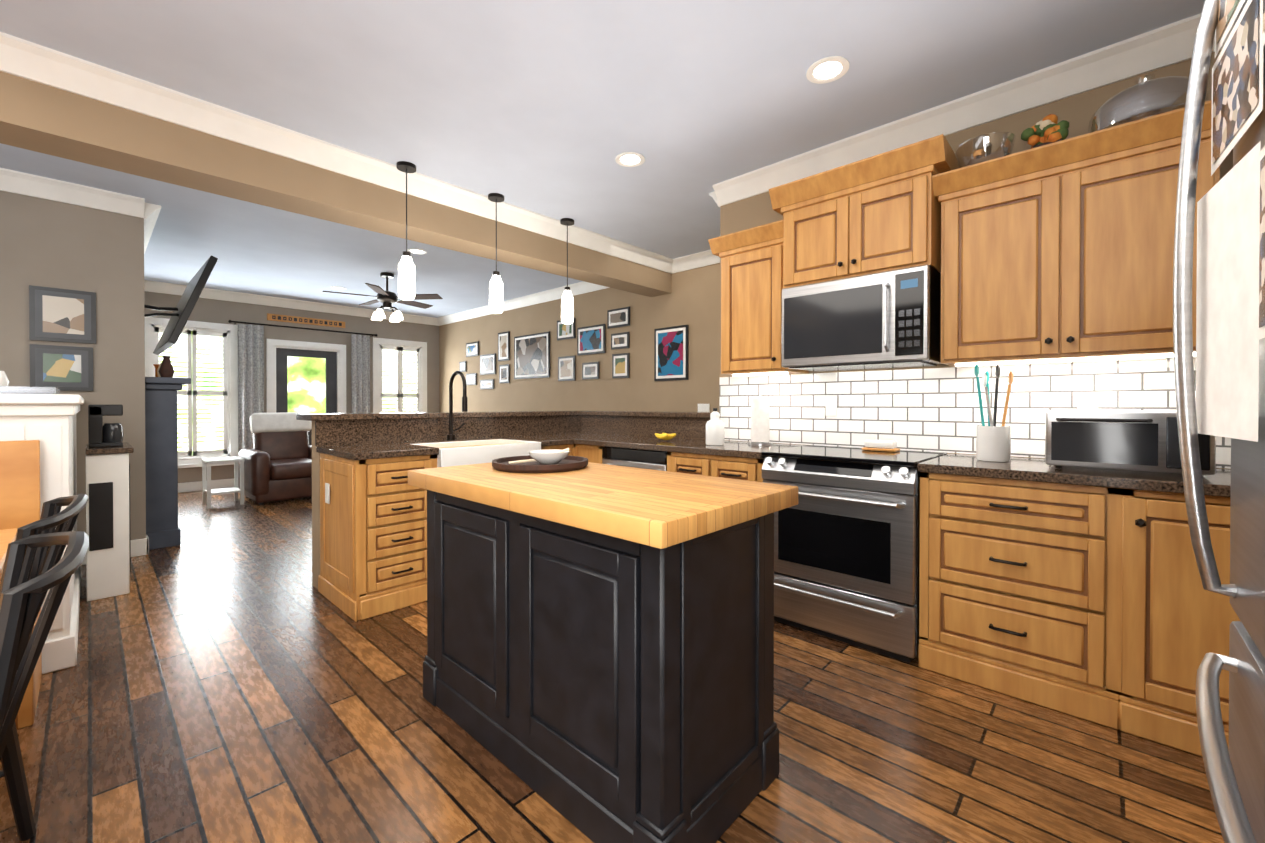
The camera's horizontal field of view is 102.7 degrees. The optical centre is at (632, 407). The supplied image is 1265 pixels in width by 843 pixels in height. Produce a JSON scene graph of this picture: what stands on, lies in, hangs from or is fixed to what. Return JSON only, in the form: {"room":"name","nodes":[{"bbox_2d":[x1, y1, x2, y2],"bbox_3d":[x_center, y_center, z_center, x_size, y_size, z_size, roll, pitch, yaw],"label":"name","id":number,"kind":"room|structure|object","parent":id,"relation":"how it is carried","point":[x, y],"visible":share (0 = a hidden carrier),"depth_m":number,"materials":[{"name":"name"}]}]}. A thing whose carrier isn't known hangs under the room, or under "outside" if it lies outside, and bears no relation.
{"room":"kitchen and dining room","nodes":[
{"label":"kitchen and dining room","id":0,"kind":"room"},
{"bbox_2d":[0,394,83,674],"bbox_3d":[-3.449,0.546,2.746,2.117,1.215,0.640,0,1,43],"label":"fireplace mantel","id":1,"kind":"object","parent":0,"point":[48,421],"depth_m":2.22,"materials":[{"name":"white wood"}]},
{"bbox_2d":[0,371,59,393],"bbox_3d":[-2.946,-0.116,2.328,0.524,0.110,0.400,0,1,43],"label":"tray","id":2,"kind":"object","parent":1,"relation":"on","point":[5,388],"visible":0.98,"depth_m":2.27,"materials":[{"name":"white ceramic"}]},
{"bbox_2d":[0,190,147,539],"bbox_3d":[-5.300,-0.215,2.422,0.150,2.740,4.270,0,1,43],"label":"wall","id":3,"kind":"structure","parent":0,"point":[100,255],"depth_m":3.72,"materials":[{"name":"paint"}]},
{"bbox_2d":[29,285,95,390],"bbox_3d":[-4.063,-0.484,3.616,0.024,0.725,0.317,0,1,43],"label":"frame","id":4,"kind":"object","parent":3,"relation":"attached to","point":[60,315],"visible":0.94,"depth_m":3.60,"materials":[{"name":"grey wood"}]},
{"bbox_2d":[0,168,160,224],"bbox_3d":[-5.184,-1.522,2.354,0.100,0.125,4.400,0,1,43],"label":"crown molding","id":5,"kind":"structure","parent":3,"relation":"attached to","point":[12,181],"depth_m":3.63,"materials":[{"name":"white wood"}]},
{"bbox_2d":[81,536,148,564],"bbox_3d":[-5.244,1.091,2.369,0.016,0.130,4.316,0,1,43],"label":"baseboard","id":6,"kind":"structure","parent":3,"relation":"attached to","point":[139,547],"depth_m":3.90,"materials":[{"name":"white wood"}]},
{"bbox_2d":[148,292,151,316],"bbox_3d":[-5.162,-0.232,5.122,3.330,2.740,0.170,0,1,43],"label":"wall","id":7,"kind":"structure","parent":0,"point":[149,293],"depth_m":6.49,"materials":[{"name":"paint"}]},
{"bbox_2d":[144,221,154,253],"bbox_3d":[-4.996,-1.540,5.116,3.390,0.125,0.100,0,1,43],"label":"crown molding","id":8,"kind":"structure","parent":7,"relation":"attached to","point":[148,227],"depth_m":4.47,"materials":[{"name":"white wood"}]},
{"bbox_2d":[144,256,217,354],"bbox_3d":[-4.222,-0.909,4.646,1.450,0.766,0.457,0,1,43],"label":"tv","id":9,"kind":"object","parent":7,"relation":"attached to","point":[176,324],"visible":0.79,"depth_m":4.29,"materials":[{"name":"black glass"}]},
{"bbox_2d":[152,292,439,482],"bbox_3d":[-5.070,-0.250,7.804,0.150,2.740,4.220,0,1,43],"label":"wall","id":10,"kind":"structure","parent":0,"point":[204,310],"depth_m":7.81,"materials":[{"name":"paint"}]},
{"bbox_2d":[145,317,237,467],"bbox_3d":[-5.937,-0.184,6.822,0.180,1.960,1.020,0,1,43],"label":"window","id":11,"kind":"structure","parent":10,"relation":"in","point":[192,330],"depth_m":6.89,"materials":[{"name":"white wood"}]},
{"bbox_2d":[178,478,233,492],"bbox_3d":[-5.837,1.061,6.867,0.016,0.130,1.450,0,1,43],"label":"baseboard","id":12,"kind":"structure","parent":10,"relation":"attached to","point":[223,483],"depth_m":6.85,"materials":[{"name":"white wood"}]},
{"bbox_2d":[144,280,435,324],"bbox_3d":[-4.958,-1.557,7.732,0.100,0.125,3.980,0,1,43],"label":"crown molding","id":13,"kind":"structure","parent":10,"relation":"attached to","point":[150,286],"depth_m":7.43,"materials":[{"name":"white wood"}]},
{"bbox_2d":[228,320,377,486],"bbox_3d":[-4.940,-0.062,7.738,0.129,2.325,1.965,0,1,43],"label":"curtains","id":14,"kind":"object","parent":10,"relation":"attached to","point":[250,370],"visible":0.71,"depth_m":7.23,"materials":[{"name":"grey fabric"}]},
{"bbox_2d":[266,339,345,445],"bbox_3d":[-5.025,0.100,7.819,0.158,2.220,1.060,0,1,43],"label":"door frame","id":15,"kind":"structure","parent":10,"relation":"in","point":[279,353],"depth_m":7.78,"materials":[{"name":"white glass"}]},
{"bbox_2d":[267,313,344,327],"bbox_3d":[-4.978,-1.330,7.765,0.026,0.100,1.040,0,1,43],"label":"decorative sign","id":16,"kind":"object","parent":10,"relation":"attached to","point":[300,320],"visible":1,"depth_m":7.72,"materials":[{"name":"brown wood"}]},
{"bbox_2d":[373,337,426,412],"bbox_3d":[-4.063,-0.197,8.834,0.180,1.960,0.960,0,1,43],"label":"window","id":17,"kind":"structure","parent":10,"relation":"in","point":[418,349],"depth_m":8.81,"materials":[{"name":"white"}]},
{"bbox_2d":[0,71,675,296],"bbox_3d":[-2.541,-1.416,2.625,0.300,0.340,8.400,0,1,43],"label":"ceiling beam","id":18,"kind":"structure","parent":0,"point":[35,116],"depth_m":2.92,"materials":[{"name":"paint"}]},
{"bbox_2d":[0,32,679,273],"bbox_3d":[-2.394,-1.523,2.488,0.100,0.125,8.400,0,1,43],"label":"crown molding","id":19,"kind":"structure","parent":18,"relation":"attached to","point":[19,57],"depth_m":2.84,"materials":[{"name":"white wood"}]},
{"bbox_2d":[316,414,579,445],"bbox_3d":[-1.224,0.155,3.961,0.020,0.160,2.205,0,1,43],"label":"backsplash","id":20,"kind":"structure","parent":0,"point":[384,429],"depth_m":3.68,"materials":[{"name":"brown stone"}]},
{"bbox_2d":[296,410,579,421],"bbox_3d":[-1.231,0.054,4.134,0.335,0.040,2.520,0,1,43],"label":"countertop","id":21,"kind":"structure","parent":20,"relation":"on","point":[489,414],"depth_m":3.69,"materials":[{"name":"brown stone"}]},
{"bbox_2d":[440,289,659,411],"bbox_3d":[-1.687,-0.249,7.680,5.270,2.740,0.150,0,1,43],"label":"wall","id":22,"kind":"structure","parent":0,"point":[639,392],"depth_m":6.97,"materials":[{"name":"paint"}]},
{"bbox_2d":[436,281,609,325],"bbox_3d":[-1.750,-1.556,7.559,5.030,0.125,0.100,0,1,43],"label":"crown molding","id":23,"kind":"structure","parent":22,"relation":"attached to","point":[582,287],"depth_m":7.35,"materials":[{"name":"white wood"}]},
{"bbox_2d":[459,307,688,388],"bbox_3d":[-1.199,-0.750,7.099,4.901,0.917,0.024,0,1,43],"label":"frame","id":24,"kind":"object","parent":22,"relation":"attached to","point":[532,354],"visible":0.98,"depth_m":6.56,"materials":[{"name":"white paper"}]},
{"bbox_2d":[698,404,709,411],"bbox_3d":[0.744,0.019,5.305,0.150,0.120,0.011,0,1,43],"label":"switch plate","id":25,"kind":"object","parent":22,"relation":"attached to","point":[701,407],"depth_m":5.30,"materials":[{"name":"white plastic"}]},
{"bbox_2d":[0,0,1204,317],"bbox_3d":[-3.053,-1.639,3.101,11.000,0.100,8.700,0,1,43],"label":"ceiling","id":26,"kind":"structure","parent":0,"point":[550,108],"depth_m":2.51,"materials":[{"name":"paint"}]},
{"bbox_2d":[330,286,345,289],"bbox_3d":[-3.963,-1.609,6.819,0.189,0.009,0.189,0,0,4],"label":"recessed light","id":27,"kind":"object","parent":26,"relation":"in","point":[333,287],"depth_m":6.82,"materials":[{"name":"white"}]},
{"bbox_2d":[323,272,442,321],"bbox_3d":[-2.978,-1.333,6.101,1.246,0.549,1.296,0,1,43],"label":"ceiling fan","id":28,"kind":"object","parent":26,"relation":"hanging from","point":[387,298],"visible":0.98,"depth_m":6.04,"materials":[{"name":"brown metal"}]},
{"bbox_2d":[396,161,415,299],"bbox_3d":[-1.483,-1.150,3.322,0.120,0.879,0.120,0,1,43],"label":"pendant light","id":29,"kind":"object","parent":26,"relation":"hanging from","point":[406,278],"visible":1,"depth_m":3.29,"materials":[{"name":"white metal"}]},
{"bbox_2d":[407,248,426,254],"bbox_3d":[-2.207,-1.598,5.183,0.189,0.009,0.189,0,0,7],"label":"recessed light","id":30,"kind":"object","parent":26,"relation":"in","point":[414,251],"depth_m":5.18,"materials":[{"name":"white"}]},
{"bbox_2d":[488,193,503,313],"bbox_3d":[-1.026,-1.153,3.813,0.120,0.879,0.120,0,1,43],"label":"pendant light","id":31,"kind":"object","parent":26,"relation":"hanging from","point":[496,295],"visible":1,"depth_m":3.78,"materials":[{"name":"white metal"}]},
{"bbox_2d":[560,218,573,323],"bbox_3d":[-0.556,-1.157,4.317,0.120,0.879,0.120,0,1,43],"label":"pendant light","id":32,"kind":"object","parent":26,"relation":"hanging from","point":[567,307],"visible":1,"depth_m":4.28,"materials":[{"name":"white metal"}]},
{"bbox_2d":[615,152,644,166],"bbox_3d":[-0.015,-1.585,3.237,0.189,0.009,0.189,0,0,37],"label":"recessed light","id":33,"kind":"object","parent":26,"relation":"in","point":[627,159],"depth_m":3.23,"materials":[{"name":"white"}]},
{"bbox_2d":[806,56,848,83],"bbox_3d":[0.914,-1.580,2.372,0.189,0.009,0.189,0,0,4],"label":"recessed light","id":34,"kind":"object","parent":26,"relation":"in","point":[825,70],"depth_m":2.36,"materials":[{"name":"white"}]},
{"bbox_2d":[0,487,1223,842],"bbox_3d":[-3.053,1.201,3.119,11.000,0.100,8.700,0,1,43],"label":"floor","id":35,"kind":"structure","parent":0,"point":[232,675],"depth_m":1.74,"materials":[{"name":"brown wood"}]},
{"bbox_2d":[0,528,16,581],"bbox_3d":[-1.841,0.787,0.552,1.830,0.762,1.400,0,1,43],"label":"dining table","id":36,"kind":"object","parent":35,"relation":"on","point":[7,536],"depth_m":1.51,"materials":[{"name":"brown wood"}]},
{"bbox_2d":[0,440,41,728],"bbox_3d":[-2.857,0.652,1.470,0.470,1.020,1.460,0,1,43],"label":"dining table","id":37,"kind":"object","parent":35,"relation":"on","point":[19,483],"visible":0.31,"depth_m":2.09,"materials":[{"name":"brown wood"}]},
{"bbox_2d":[0,531,88,760],"bbox_3d":[-1.169,0.696,0.698,0.474,0.945,0.576,0,1,43],"label":"dining chair","id":38,"kind":"object","parent":35,"relation":"on","point":[20,597],"visible":1,"depth_m":0.78,"materials":[{"name":"black wood"}]},
{"bbox_2d":[0,494,88,840],"bbox_3d":[-1.618,0.694,1.116,0.474,0.945,0.576,0,1,43],"label":"dining chair","id":39,"kind":"object","parent":35,"relation":"on","point":[53,519],"visible":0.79,"depth_m":1.33,"materials":[{"name":"black wood"}]},
{"bbox_2d":[86,442,133,601],"bbox_3d":[-3.385,0.697,3.273,0.640,0.905,0.202,0,1,43],"label":"base cabinet","id":40,"kind":"object","parent":35,"relation":"on","point":[108,562],"visible":1,"depth_m":3.06,"materials":[{"name":"wood"}]},
{"bbox_2d":[88,405,123,446],"bbox_3d":[-3.356,0.112,3.227,0.200,0.264,0.155,0,1,43],"label":"coffee maker","id":41,"kind":"object","parent":40,"relation":"on","point":[100,434],"visible":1,"depth_m":3.15,"materials":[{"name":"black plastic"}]},
{"bbox_2d":[145,377,190,549],"bbox_3d":[-4.410,0.445,4.709,1.780,1.390,0.280,0,1,43],"label":"fireplace mantel","id":42,"kind":"object","parent":35,"relation":"on","point":[163,529],"visible":0.6,"depth_m":4.12,"materials":[{"name":"paint"}]},
{"bbox_2d":[153,356,174,377],"bbox_3d":[-4.011,-0.339,4.329,0.525,0.180,0.105,0,1,43],"label":"mantel decor","id":43,"kind":"object","parent":42,"relation":"on","point":[164,368],"visible":0.83,"depth_m":4.17,"materials":[{"name":"brown ceramic"}]},
{"bbox_2d":[202,456,243,508],"bbox_3d":[-4.802,0.865,5.935,0.400,0.535,0.340,0,1,43],"label":"side table","id":44,"kind":"object","parent":35,"relation":"on","point":[210,492],"visible":1,"depth_m":5.91,"materials":[{"name":"white wood"}]},
{"bbox_2d":[238,412,311,505],"bbox_3d":[-4.350,0.597,6.401,0.997,1.065,0.920,0,1,43],"label":"recliner","id":45,"kind":"object","parent":35,"relation":"on","point":[277,458],"visible":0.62,"depth_m":6.18,"materials":[{"name":"brown leather"}]},
{"bbox_2d":[316,454,439,621],"bbox_3d":[-1.556,0.716,3.117,0.650,0.870,0.488,0,1,43],"label":"base cabinet","id":46,"kind":"object","parent":35,"relation":"on","point":[371,525],"depth_m":2.87,"materials":[{"name":"brown wood"}]},
{"bbox_2d":[316,430,611,461],"bbox_3d":[-0.983,0.256,3.721,0.659,0.038,2.182,0,1,43],"label":"countertop","id":47,"kind":"structure","parent":46,"relation":"on","point":[358,449],"depth_m":3.14,"materials":[{"name":"brown stone"}]},
{"bbox_2d":[447,371,467,439],"bbox_3d":[-1.234,-0.015,3.670,0.247,0.501,0.133,0,1,43],"label":"faucet","id":48,"kind":"object","parent":47,"relation":"on","point":[450,435],"visible":1,"depth_m":3.69,"materials":[{"name":"brown metal"}]},
{"bbox_2d":[412,438,543,466],"bbox_3d":[-1.078,0.368,3.474,0.500,0.250,0.740,0,1,43],"label":"sink","id":49,"kind":"object","parent":47,"relation":"in","point":[477,450],"depth_m":3.35,"materials":[{"name":"white ceramic"}]},
{"bbox_2d":[548,442,575,455],"bbox_3d":[-0.781,0.710,3.948,0.650,0.870,0.385,0,1,43],"label":"base cabinet","id":50,"kind":"object","parent":35,"relation":"on","point":[555,445],"depth_m":3.79,"materials":[{"name":"brown wood"}]},
{"bbox_2d":[576,442,591,462],"bbox_3d":[-0.134,0.710,3.989,0.322,0.870,0.637,0,1,43],"label":"base cabinet","id":51,"kind":"object","parent":35,"relation":"on","point":[583,449],"depth_m":3.80,"materials":[{"name":"brown wood"}]},
{"bbox_2d":[423,490,778,842],"bbox_3d":[-0.187,0.733,1.806,1.244,0.852,0.580,0,1,43],"label":"kitchen island","id":52,"kind":"object","parent":35,"relation":"on","point":[598,664],"depth_m":1.41,"materials":[{"name":"black wood"}]},
{"bbox_2d":[408,462,797,549],"bbox_3d":[-0.180,0.277,1.797,1.300,0.059,0.680,0,1,43],"label":"island countertop","id":53,"kind":"structure","parent":52,"relation":"on","point":[654,509],"depth_m":1.47,"materials":[{"name":"beige wood"}]},
{"bbox_2d":[492,448,587,472],"bbox_3d":[-0.377,0.206,2.083,0.390,0.076,0.390,0,1,43],"label":"tray","id":54,"kind":"object","parent":53,"relation":"on","point":[543,461],"visible":1,"depth_m":2.01,"materials":[{"name":"brown wood"}]},
{"bbox_2d":[592,442,659,469],"bbox_3d":[0.204,0.712,3.674,0.675,0.870,0.637,0,1,43],"label":"dishwasher","id":55,"kind":"object","parent":35,"relation":"on","point":[628,456],"depth_m":3.48,"materials":[{"name":"silver metal"}]},
{"bbox_2d":[660,450,764,481],"bbox_3d":[0.673,0.715,3.238,0.685,0.870,0.637,0,1,43],"label":"base cabinet","id":56,"kind":"object","parent":35,"relation":"on","point":[732,466],"depth_m":2.99,"materials":[{"name":"brown wood"}]},
{"bbox_2d":[576,434,798,457],"bbox_3d":[0.350,0.301,3.529,1.564,0.125,0.647,0,1,43],"label":"countertop","id":57,"kind":"structure","parent":56,"relation":"on","point":[753,451],"depth_m":3.29,"materials":[{"name":"brown stone"}]},
{"bbox_2d":[655,433,675,439],"bbox_3d":[0.234,0.206,3.604,0.139,0.050,0.131,0,1,43],"label":"bananas","id":58,"kind":"object","parent":57,"relation":"on","point":[664,436],"visible":1,"depth_m":3.56,"materials":[{"name":"yellow food"}]},
{"bbox_2d":[706,408,724,445],"bbox_3d":[0.529,0.121,3.247,0.120,0.235,0.120,0,1,43],"label":"bottle","id":59,"kind":"object","parent":57,"relation":"on","point":[715,430],"visible":1,"depth_m":3.20,"materials":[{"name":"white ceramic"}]},
{"bbox_2d":[748,391,771,444],"bbox_3d":[0.826,0.065,3.271,0.150,0.347,0.150,0,1,43],"label":"paper towel","id":60,"kind":"object","parent":57,"relation":"on","point":[759,420],"visible":1,"depth_m":3.22,"materials":[{"name":"white paper"}]},
{"bbox_2d":[762,445,947,662],"bbox_3d":[1.170,0.696,2.705,0.752,0.915,0.699,0,1,43],"label":"range oven","id":61,"kind":"object","parent":35,"relation":"on","point":[846,547],"visible":0.85,"depth_m":2.44,"materials":[{"name":"silver metal"}]},
{"bbox_2d":[862,439,899,451],"bbox_3d":[1.370,0.207,2.792,0.170,0.058,0.100,0,1,43],"label":"butter dish","id":62,"kind":"object","parent":61,"relation":"on","point":[880,445],"visible":1,"depth_m":2.76,"materials":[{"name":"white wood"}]},
{"bbox_2d":[918,470,1099,723],"bbox_3d":[1.746,0.722,2.239,0.710,0.870,0.637,0,1,43],"label":"base cabinet","id":63,"kind":"object","parent":35,"relation":"on","point":[1078,592],"depth_m":2.02,"materials":[{"name":"brown wood"}]},
{"bbox_2d":[918,454,1230,493],"bbox_3d":[2.064,0.268,1.932,1.594,0.038,0.647,0,1,43],"label":"countertop","id":64,"kind":"structure","parent":63,"relation":"on","point":[1220,482],"depth_m":1.97,"materials":[{"name":"brown stone"}]},
{"bbox_2d":[974,363,1013,461],"bbox_3d":[1.665,0.017,2.337,0.144,0.456,0.175,0,1,43],"label":"utensil crock","id":65,"kind":"object","parent":64,"relation":"on","point":[993,441],"visible":1,"depth_m":2.31,"materials":[{"name":"white ceramic"}]},
{"bbox_2d":[1045,410,1215,474],"bbox_3d":[1.957,0.129,2.021,0.460,0.235,0.407,0,1,43],"label":"toaster oven","id":66,"kind":"object","parent":64,"relation":"on","point":[1141,440],"visible":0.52,"depth_m":1.91,"materials":[{"name":"silver metal"}]},
{"bbox_2d":[1100,482,1240,756],"bbox_3d":[2.134,0.724,1.877,0.549,0.870,0.637,0,1,43],"label":"base cabinet","id":67,"kind":"object","parent":35,"relation":"on","point":[1159,622],"depth_m":1.75,"materials":[{"name":"brown wood"}]},
{"bbox_2d":[1173,0,1264,842],"bbox_3d":[0.816,0.281,0.111,0.904,1.780,0.920,0,1,43],"label":"fridge","id":68,"kind":"object","parent":35,"relation":"on","point":[1230,348],"visible":1,"depth_m":0.63,"materials":[{"name":"silver metal"}]},
{"bbox_2d":[716,49,1232,468],"bbox_3d":[1.804,-0.217,2.712,3.050,2.740,0.162,0,1,43],"label":"wall","id":69,"kind":"structure","parent":0,"point":[930,408],"depth_m":2.69,"materials":[{"name":"tile"}]},
{"bbox_2d":[580,414,709,437],"bbox_3d":[0.086,0.153,4.232,1.526,0.160,0.023,0,1,43],"label":"backsplash","id":70,"kind":"structure","parent":69,"relation":"attached to","point":[590,423],"depth_m":4.20,"materials":[{"name":"brown stone"}]},
{"bbox_2d":[580,410,718,417],"bbox_3d":[0.183,0.053,4.311,1.492,0.040,0.335,0,1,43],"label":"countertop","id":71,"kind":"structure","parent":70,"relation":"on","point":[603,414],"depth_m":4.18,"materials":[{"name":"brown stone"}]},
{"bbox_2d":[716,236,808,375],"bbox_3d":[0.847,-0.616,3.263,0.446,0.790,0.350,0,1,43],"label":"upper cabinet","id":72,"kind":"object","parent":69,"relation":"attached to","point":[751,305],"depth_m":3.14,"materials":[{"name":"brown wood"}]},
{"bbox_2d":[825,396,836,415],"bbox_3d":[1.228,-0.009,3.130,0.070,0.120,0.010,0,1,43],"label":"switch plate","id":73,"kind":"object","parent":69,"relation":"attached to","point":[830,402],"depth_m":3.13,"materials":[{"name":"white plastic"}]},
{"bbox_2d":[776,160,951,291],"bbox_3d":[1.279,-0.923,2.811,0.756,0.470,0.420,0,1,43],"label":"upper cabinet","id":74,"kind":"object","parent":69,"relation":"attached to","point":[885,222],"depth_m":2.62,"materials":[{"name":"brown wood"}]},
{"bbox_2d":[781,265,944,371],"bbox_3d":[1.260,-0.453,2.795,0.750,0.460,0.473,0,1,43],"label":"microwave","id":75,"kind":"object","parent":74,"relation":"attached to","point":[887,319],"visible":0.98,"depth_m":2.60,"materials":[{"name":"silver metal"}]},
{"bbox_2d":[709,13,1233,206],"bbox_3d":[1.686,-1.524,2.650,3.150,0.125,0.100,0,1,43],"label":"crown molding","id":76,"kind":"structure","parent":69,"relation":"attached to","point":[1160,47],"depth_m":2.53,"materials":[{"name":"white wood"}]},
{"bbox_2d":[936,124,1219,366],"bbox_3d":[1.923,-0.619,2.261,0.885,0.810,0.350,0,1,43],"label":"upper cabinet","id":77,"kind":"object","parent":69,"relation":"attached to","point":[1059,251],"depth_m":2.12,"materials":[{"name":"brown wood"}]},
{"bbox_2d":[955,132,1015,167],"bbox_3d":[1.690,-1.186,2.430,0.239,0.150,0.239,0,0,37],"label":"glass bowl","id":78,"kind":"object","parent":77,"relation":"on","point":[965,161],"depth_m":2.36,"materials":[{"name":"white"}]},
{"bbox_2d":[1021,114,1068,148],"bbox_3d":[1.865,-1.218,2.289,0.170,0.215,0.122,0,1,43],"label":"flower arrangement","id":79,"kind":"object","parent":77,"relation":"on","point":[1047,129],"visible":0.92,"depth_m":2.26,"materials":[{"name":"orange plant"}]},
{"bbox_2d":[1088,74,1206,132],"bbox_3d":[2.079,-1.224,2.054,0.378,0.230,0.378,0,0,-2],"label":"glass bowl","id":80,"kind":"object","parent":77,"relation":"on","point":[1159,110],"depth_m":1.99,"materials":[{"name":"white"}]},
{"label":"outside","id":81,"kind":"structure","parent":0,"visible":0},
{"bbox_2d":[159,332,415,454],"bbox_3d":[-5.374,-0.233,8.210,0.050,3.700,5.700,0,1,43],"label":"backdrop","id":82,"kind":"structure","parent":81,"point":[298,375],"depth_m":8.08,"materials":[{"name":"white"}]}
]}

